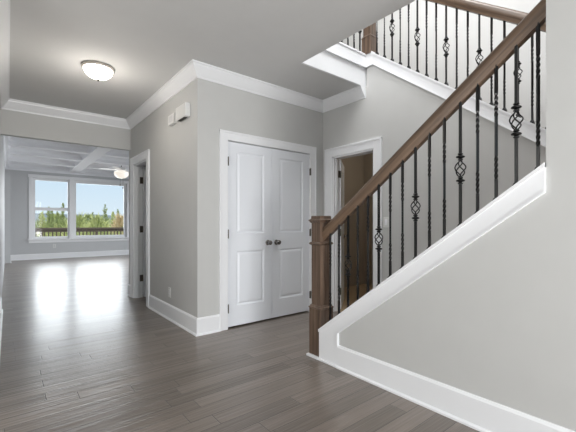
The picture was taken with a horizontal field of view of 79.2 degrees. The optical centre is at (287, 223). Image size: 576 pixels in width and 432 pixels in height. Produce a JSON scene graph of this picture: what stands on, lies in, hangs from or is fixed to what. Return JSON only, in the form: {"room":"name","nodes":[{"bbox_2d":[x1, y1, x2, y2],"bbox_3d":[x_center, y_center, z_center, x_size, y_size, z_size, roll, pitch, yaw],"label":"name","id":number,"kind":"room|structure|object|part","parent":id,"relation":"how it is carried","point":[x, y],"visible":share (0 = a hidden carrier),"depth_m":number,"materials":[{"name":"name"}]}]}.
{"room":"entrance hall","nodes":[
{"label":"entrance hall","id":0,"kind":"room"},
{"bbox_2d":[0,135,9,297],"bbox_3d":[-6.196,-0.395,7.587,0.250,3.050,7.810,0,0,-39],"label":"wall","id":1,"kind":"structure","parent":0,"point":[4,177],"depth_m":7.60,"materials":[{"name":"paint"}]},
{"bbox_2d":[3,135,128,178],"bbox_3d":[-4.002,-1.792,9.422,5.730,0.245,7.700,0,0,-39],"label":"trim","id":2,"kind":"structure","parent":1,"relation":"attached to","point":[8,165],"depth_m":11.18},
{"bbox_2d":[8,137,128,172],"bbox_3d":[-3.998,-1.826,9.418,5.710,0.186,7.690,0,0,-39],"label":"ceiling","id":3,"kind":"structure","parent":1,"relation":"attached to","point":[74,157],"depth_m":9.04,"materials":[{"name":"white paint"}]},
{"bbox_2d":[5,169,128,254],"bbox_3d":[-6.452,-0.395,12.469,5.930,3.050,0.120,0,0,-39],"label":"wall","id":4,"kind":"structure","parent":0,"point":[19,180],"depth_m":10.97,"materials":[{"name":"paint"}]},
{"bbox_2d":[10,250,128,262],"bbox_3d":[-6.148,1.041,12.091,5.730,0.178,0.850,0,0,-39],"label":"baseboard","id":5,"kind":"structure","parent":4,"relation":"attached to","point":[113,252],"depth_m":11.62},
{"bbox_2d":[28,174,128,242],"bbox_3d":[-7.034,-0.487,11.940,3.040,2.185,0.165,0,0,-39],"label":"window","id":6,"kind":"structure","parent":4,"relation":"in","point":[71,181],"depth_m":11.70,"materials":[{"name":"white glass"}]},
{"bbox_3d":[-7.740,-0.015,11.406,1.030,0.990,0.035,0,0,-39],"label":"sash","id":7,"kind":"part","parent":6,"relation":"part of","materials":[{"name":"clear glass"}]},
{"bbox_3d":[-7.764,-0.973,11.436,1.030,1.015,0.035,0,0,-39],"label":"sash","id":8,"kind":"part","parent":6,"relation":"part of","materials":[{"name":"clear glass"}]},
{"bbox_3d":[-6.629,-0.500,12.323,1.690,1.960,0.035,0,0,-39],"label":"sash","id":9,"kind":"part","parent":6,"relation":"part of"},
{"bbox_2d":[0,109,145,166],"bbox_3d":[-1.500,-0.395,6.294,5.950,3.050,0.090,0,0,-39],"label":"wall header","id":10,"kind":"structure","parent":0,"point":[12,123],"depth_m":4.89,"materials":[{"name":"paint"}]},
{"bbox_2d":[129,78,207,317],"bbox_3d":[-1.675,-0.240,4.564,0.120,2.740,2.567,0,0,-39],"label":"wall","id":11,"kind":"structure","parent":0,"point":[179,151],"depth_m":3.90,"materials":[{"name":"paint"}]},
{"bbox_2d":[130,149,149,306],"bbox_3d":[-2.106,0.059,5.079,0.147,2.141,0.883,0,0,-39],"label":"trim","id":12,"kind":"structure","parent":11,"relation":"attached to","point":[137,163],"depth_m":5.30,"materials":[{"name":"white wood"}]},
{"bbox_2d":[140,167,145,296],"bbox_3d":[-1.966,0.120,5.567,0.778,1.995,0.044,0,0,-40],"label":"door","id":13,"kind":"structure","parent":11,"relation":"in","point":[142,179],"depth_m":5.35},
{"bbox_2d":[168,287,170,297],"bbox_3d":[-1.407,0.810,4.130,0.008,0.116,0.072,0,0,-39],"label":"wall outlet","id":14,"kind":"object","parent":11,"relation":"attached to","point":[169,288],"visible":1,"depth_m":4.12,"materials":[{"name":"white plastic"}]},
{"bbox_2d":[168,113,176,125],"bbox_3d":[-1.328,-1.200,4.001,0.046,0.110,0.180,0,0,-39],"label":"fire alarm","id":15,"kind":"object","parent":11,"relation":"attached to","point":[171,118],"visible":0.92,"depth_m":3.96,"materials":[{"name":"white plastic"}]},
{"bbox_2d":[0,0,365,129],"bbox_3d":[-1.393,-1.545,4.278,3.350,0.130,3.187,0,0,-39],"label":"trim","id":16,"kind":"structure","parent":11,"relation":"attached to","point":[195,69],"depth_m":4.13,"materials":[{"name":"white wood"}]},
{"bbox_2d":[176,102,189,121],"bbox_3d":[-1.136,-1.202,3.754,0.055,0.146,0.275,0,0,-39],"label":"door chime","id":17,"kind":"object","parent":11,"relation":"attached to","point":[183,111],"visible":1,"depth_m":3.69,"materials":[{"name":"white plastic"}]},
{"bbox_2d":[148,295,220,336],"bbox_3d":[-1.299,1.041,4.175,0.272,0.178,1.545,0,0,-39],"label":"baseboard","id":18,"kind":"structure","parent":11,"relation":"attached to","point":[206,325],"depth_m":3.70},
{"bbox_2d":[9,0,414,118],"bbox_3d":[-0.538,-1.755,1.300,5.990,0.290,9.100,0,0,-39],"label":"ceiling","id":19,"kind":"structure","parent":0,"point":[146,43],"depth_m":3.09,"materials":[{"name":"paint"}]},
{"bbox_2d":[81,61,114,80],"bbox_3d":[-1.945,-1.537,3.568,0.304,0.146,0.304,0,0,-39],"label":"ceiling light","id":20,"kind":"object","parent":19,"relation":"attached to","point":[97,70],"visible":1,"depth_m":3.49,"materials":[{"name":"white glass"}]},
{"bbox_2d":[0,255,478,431],"bbox_3d":[-2.094,1.202,5.117,8.350,0.156,17.000,0,0,-39],"label":"floor","id":21,"kind":"structure","parent":0,"point":[79,353],"depth_m":2.65,"materials":[{"name":"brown wood"}]},
{"bbox_2d":[308,0,545,356],"bbox_3d":[0.813,-0.037,2.341,0.171,2.335,1.830,0,0,-39],"label":"balustrade","id":22,"kind":"object","parent":21,"relation":"on","point":[323,227],"visible":0.98,"depth_m":2.24,"materials":[{"name":"brown wood"}]},
{"bbox_3d":[0.285,0.526,2.997,0.127,1.168,0.108,0,0,-39],"label":"newel post","id":23,"kind":"part","parent":22,"relation":"part of","materials":[{"name":"brown wood"}]},
{"bbox_3d":[0.285,0.166,2.997,0.160,0.028,0.136,0,0,-39],"label":"newel moulding","id":24,"kind":"part","parent":22,"relation":"part of","materials":[{"name":"brown wood"}]},
{"bbox_2d":[344,259,351,271],"bbox_3d":[0.472,0.325,2.730,0.060,0.105,0.060,0,0,6],"label":"basket","id":25,"kind":"object","parent":22,"relation":"on","point":[347,260],"depth_m":2.72,"materials":[{"name":"metal"}]},
{"bbox_2d":[374,232,382,245],"bbox_3d":[0.653,0.108,2.504,0.060,0.105,0.060,0,0,6],"label":"basket","id":26,"kind":"object","parent":22,"relation":"on","point":[378,244],"depth_m":2.50,"materials":[{"name":"metal"}]},
{"bbox_2d":[410,200,420,214],"bbox_3d":[0.835,-0.109,2.278,0.060,0.105,0.060,0,0,6],"label":"basket","id":27,"kind":"object","parent":22,"relation":"on","point":[415,213],"depth_m":2.27,"materials":[{"name":"metal"}]},
{"bbox_3d":[0.829,-0.531,2.308,0.063,0.091,2.129,0,-37,-39],"label":"handrail","id":28,"kind":"part","parent":22,"relation":"part of","materials":[{"name":"brown wood"}]},
{"bbox_2d":[454,160,465,176],"bbox_3d":[1.016,-0.325,2.052,0.060,0.105,0.060,0,0,6],"label":"basket","id":29,"kind":"object","parent":22,"relation":"on","point":[461,161],"depth_m":2.05,"materials":[{"name":"metal"}]},
{"bbox_2d":[509,111,523,129],"bbox_3d":[1.198,-0.542,1.826,0.060,0.105,0.060,0,0,6],"label":"basket","id":30,"kind":"object","parent":22,"relation":"on","point":[511,123],"depth_m":1.82,"materials":[{"name":"metal"}]},
{"bbox_2d":[208,81,322,315],"bbox_3d":[-0.216,-0.240,4.167,1.655,2.740,0.120,0,0,-39],"label":"wall","id":31,"kind":"structure","parent":0,"point":[229,108],"depth_m":3.86,"materials":[{"name":"paint"}]},
{"bbox_2d":[228,141,271,326],"bbox_3d":[-0.415,0.111,3.914,0.602,2.003,0.105,0,0,-39],"label":"door","id":32,"kind":"structure","parent":31,"relation":"in","point":[249,166],"depth_m":3.92,"materials":[{"name":"white wood"}]},
{"bbox_3d":[-0.218,0.217,4.050,0.062,0.062,0.069,0,0,-39],"label":"knob","id":33,"kind":"part","parent":32,"relation":"part of","materials":[{"name":"black metal"}]},
{"bbox_2d":[219,129,316,330],"bbox_3d":[-0.216,0.066,4.150,1.392,2.128,0.147,0,0,-39],"label":"trim","id":34,"kind":"structure","parent":31,"relation":"attached to","point":[225,136],"depth_m":3.72,"materials":[{"name":"white wood"}]},
{"bbox_2d":[272,149,310,317],"bbox_3d":[0.057,0.111,4.294,0.602,2.003,0.105,0,0,-39],"label":"door","id":35,"kind":"structure","parent":31,"relation":"in","point":[291,232],"depth_m":4.30,"materials":[{"name":"white wood"}]},
{"bbox_2d":[340,153,372,286],"bbox_3d":[1.325,-0.170,5.287,1.910,2.600,1.980,0,0,-39],"label":"wall","id":36,"kind":"structure","parent":0,"point":[358,170],"depth_m":6.39,"materials":[{"name":"beige paint"}]},
{"bbox_2d":[323,65,545,281],"bbox_3d":[0.637,-0.390,4.522,0.120,3.040,5.350,0,0,-39],"label":"wall","id":37,"kind":"structure","parent":0,"point":[393,108],"depth_m":3.55,"materials":[{"name":"paint"}]},
{"bbox_2d":[301,51,365,86],"bbox_3d":[0.569,-1.716,3.822,1.104,0.217,0.021,0,0,-39],"label":"trim","id":38,"kind":"structure","parent":37,"relation":"attached to","point":[326,62],"depth_m":3.79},
{"bbox_2d":[338,160,346,308],"bbox_3d":[0.774,0.136,4.838,0.106,1.960,0.662,0,0,14],"label":"door","id":39,"kind":"structure","parent":37,"relation":"in","point":[341,172],"depth_m":4.65,"materials":[{"name":"white wood"}]},
{"bbox_2d":[324,42,374,68],"bbox_3d":[0.560,-1.903,3.832,1.104,0.165,0.255,0,0,-39],"label":"trim","id":40,"kind":"structure","parent":37,"relation":"attached to","point":[341,50],"depth_m":3.90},
{"bbox_2d":[324,137,381,311],"bbox_3d":[0.815,0.077,4.280,0.147,2.106,0.892,0,0,-39],"label":"trim","id":41,"kind":"structure","parent":37,"relation":"attached to","point":[331,163],"depth_m":4.49,"materials":[{"name":"white wood"}]},
{"bbox_2d":[383,217,388,226],"bbox_3d":[1.088,-0.020,3.858,0.010,0.116,0.072,0,0,-39],"label":"light switch","id":42,"kind":"object","parent":37,"relation":"attached to","point":[385,219],"visible":0.95,"depth_m":3.86,"materials":[{"name":"white plastic"}]},
{"bbox_2d":[372,52,545,146],"bbox_3d":[1.659,-1.135,3.232,0.144,1.679,2.058,0,0,-39],"label":"trim","id":43,"kind":"structure","parent":37,"relation":"attached to","point":[528,129],"depth_m":3.29,"materials":[{"name":"white wood"}]},
{"bbox_2d":[341,0,545,128],"bbox_3d":[1.250,-1.793,2.983,1.075,2.595,2.291,0,0,-39],"label":"balustrade","id":44,"kind":"object","parent":43,"relation":"on","point":[369,39],"visible":0.53,"depth_m":3.23,"materials":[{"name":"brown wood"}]},
{"bbox_3d":[0.956,-2.534,4.077,0.118,1.088,0.100,0,0,-39],"label":"newel post","id":45,"kind":"part","parent":44,"relation":"part of","materials":[{"name":"brown wood"}]},
{"bbox_2d":[443,42,449,51],"bbox_3d":[1.529,-1.710,3.364,0.060,0.109,0.060,0,0,6],"label":"basket","id":46,"kind":"object","parent":44,"relation":"on","point":[445,43],"depth_m":3.36,"materials":[{"name":"metal"}]},
{"bbox_2d":[475,53,482,63],"bbox_3d":[1.720,-1.483,3.127,0.060,0.109,0.060,0,0,6],"label":"basket","id":47,"kind":"object","parent":44,"relation":"on","point":[478,55],"depth_m":3.12,"materials":[{"name":"metal"}]},
{"bbox_3d":[1.654,-2.019,3.209,0.063,0.091,2.601,0,37,-39],"label":"handrail","id":48,"kind":"part","parent":44,"relation":"part of","materials":[{"name":"brown wood"}]},
{"bbox_2d":[343,0,545,128],"bbox_3d":[3.170,-1.620,3.255,0.120,5.500,7.500,0,0,-39],"label":"wall","id":49,"kind":"structure","parent":0,"point":[526,6],"depth_m":4.38,"materials":[{"name":"paint"}]},
{"bbox_2d":[339,0,575,431],"bbox_3d":[1.977,-0.240,0.874,0.120,2.740,5.285,0,0,-39],"label":"wall","id":50,"kind":"structure","parent":0,"point":[495,321],"depth_m":1.77,"materials":[{"name":"paint"}]},
{"bbox_2d":[306,353,336,367],"bbox_3d":[0.277,1.120,2.867,0.032,0.020,0.351,0,0,-39],"label":"trim","id":51,"kind":"structure","parent":50,"relation":"attached to","point":[307,354],"depth_m":2.85,"materials":[{"name":"white wood"}]},
{"bbox_2d":[318,162,545,364],"bbox_3d":[0.799,0.417,2.328,0.152,1.426,1.565,0,0,-39],"label":"trim","id":52,"kind":"structure","parent":50,"relation":"attached to","point":[532,186],"depth_m":2.08,"materials":[{"name":"white wood"}]},
{"bbox_2d":[336,345,574,431],"bbox_3d":[1.982,1.041,0.750,0.028,0.178,5.085,0,0,-39],"label":"baseboard","id":53,"kind":"structure","parent":50,"relation":"attached to","point":[478,413],"depth_m":2.07,"materials":[{"name":"white wood"}]},
{"bbox_3d":[-4.008,-1.980,9.429,5.930,0.120,7.920,0,0,-39],"label":"ceiling","id":54,"kind":"structure","parent":0,"visible":0},
{"bbox_2d":[100,166,128,187],"bbox_3d":[-5.197,-1.505,10.829,1.175,0.830,1.131,0,0,-39],"label":"ceiling fan","id":55,"kind":"object","parent":54,"relation":"hanging from","point":[120,172],"visible":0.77,"depth_m":10.68,"materials":[{"name":"white"}]},
{"bbox_3d":[-5.171,-1.522,10.804,0.420,0.215,0.420,0,0,-39],"label":"lamp shade","id":56,"kind":"part","parent":55,"relation":"part of","materials":[{"name":"white glass"}]},
{"bbox_3d":[-2.863,-0.240,3.337,0.120,2.740,2.990,0,0,-39],"label":"wall","id":57,"kind":"structure","parent":0,"visible":0},
{"bbox_2d":[0,297,2,353],"bbox_3d":[-2.805,1.041,3.384,0.028,0.178,2.990,0,0,-39],"label":"baseboard","id":58,"kind":"structure","parent":57,"relation":"attached to","point":[1,309],"depth_m":3.83,"materials":[{"name":"white wood"}]},
{"label":"outside","id":59,"kind":"structure","parent":0,"visible":0},
{"bbox_3d":[-76.712,3.215,127.329,520.000,2.176,260.000,0,0,-39],"label":"ground","id":60,"kind":"structure","parent":59,"visible":0},
{"bbox_2d":[35,212,58,236],"bbox_3d":[-12.103,1.683,17.250,2.991,4.694,2.955,0,0,-39],"label":"pine tree","id":61,"kind":"object","parent":60,"relation":"on","point":[41,225],"visible":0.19,"depth_m":17.18,"materials":[{"name":"green plant"}]},
{"bbox_2d":[35,211,67,235],"bbox_3d":[-14.911,1.470,21.487,3.695,5.121,3.817,0,0,-39],"label":"pine tree","id":62,"kind":"object","parent":60,"relation":"on","point":[49,218],"visible":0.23,"depth_m":21.61,"materials":[{"name":"green plant"}]},
{"bbox_2d":[46,203,76,234],"bbox_3d":[-16.338,1.229,25.281,3.336,5.602,3.135,0,0,-39],"label":"pine tree","id":63,"kind":"object","parent":60,"relation":"on","point":[63,205],"visible":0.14,"depth_m":24.93,"materials":[{"name":"green plant"}]},
{"bbox_2d":[59,212,98,235],"bbox_3d":[-12.210,1.597,20.330,2.733,4.866,2.815,0,0,-39],"label":"leafy shrub","id":64,"kind":"object","parent":60,"relation":"on","point":[79,218],"visible":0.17,"depth_m":20.12,"materials":[{"name":"green plant"}]},
{"bbox_2d":[82,213,99,226],"bbox_3d":[-20.245,1.417,35.140,2.954,5.227,3.073,0,0,-6],"label":"leafy shrub","id":65,"kind":"object","parent":60,"relation":"on","point":[86,215],"visible":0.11,"depth_m":34.92,"materials":[{"name":"green plant"}]},
{"bbox_2d":[77,212,116,234],"bbox_3d":[-9.981,1.678,18.261,2.457,4.705,2.398,0,0,-39],"label":"leafy shrub","id":66,"kind":"object","parent":60,"relation":"on","point":[94,222],"visible":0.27,"depth_m":18.11,"materials":[{"name":"green plant"}]},
{"bbox_2d":[88,204,122,233],"bbox_3d":[-14.932,1.175,28.940,4.789,5.709,4.481,0,0,26],"label":"pine tree","id":67,"kind":"object","parent":60,"relation":"on","point":[106,219],"visible":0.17,"depth_m":28.83,"materials":[{"name":"green plant"}]},
{"bbox_2d":[101,211,122,234],"bbox_3d":[-12.553,1.541,25.190,3.820,4.977,3.512,0,0,2],"label":"pine tree","id":68,"kind":"object","parent":60,"relation":"on","point":[111,222],"visible":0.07,"depth_m":25.08,"materials":[{"name":"green plant"}]},
{"bbox_2d":[109,212,123,234],"bbox_3d":[-10.069,1.642,20.837,2.176,4.776,2.098,0,0,-39],"label":"leafy shrub","id":69,"kind":"object","parent":60,"relation":"on","point":[119,220],"visible":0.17,"depth_m":20.65,"materials":[{"name":"green plant"}]},
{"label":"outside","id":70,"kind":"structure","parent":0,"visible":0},
{"bbox_3d":[-7.387,1.295,13.975,12.000,0.170,3.360,0,0,-39],"label":"trim","id":71,"kind":"structure","parent":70,"visible":0},
{"bbox_2d":[35,227,123,236],"bbox_3d":[-8.327,0.680,15.144,11.800,1.060,0.140,0,0,-39],"label":"deck railing","id":72,"kind":"object","parent":71,"relation":"on","point":[96,230],"visible":0.16,"depth_m":14.85,"materials":[{"name":"brown wood"}]},
{"bbox_3d":[-8.327,0.240,15.144,11.800,0.180,0.140,0,0,-39],"label":"rail","id":73,"kind":"part","parent":72,"relation":"part of","materials":[{"name":"brown wood"}]},
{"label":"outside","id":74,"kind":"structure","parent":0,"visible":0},
{"bbox_2d":[35,213,115,220],"bbox_3d":[-112.256,-0.603,219.414,620.000,11.466,25.816,0,0,-39],"label":"hill","id":75,"kind":"structure","parent":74,"point":[36,214],"depth_m":207.00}
]}

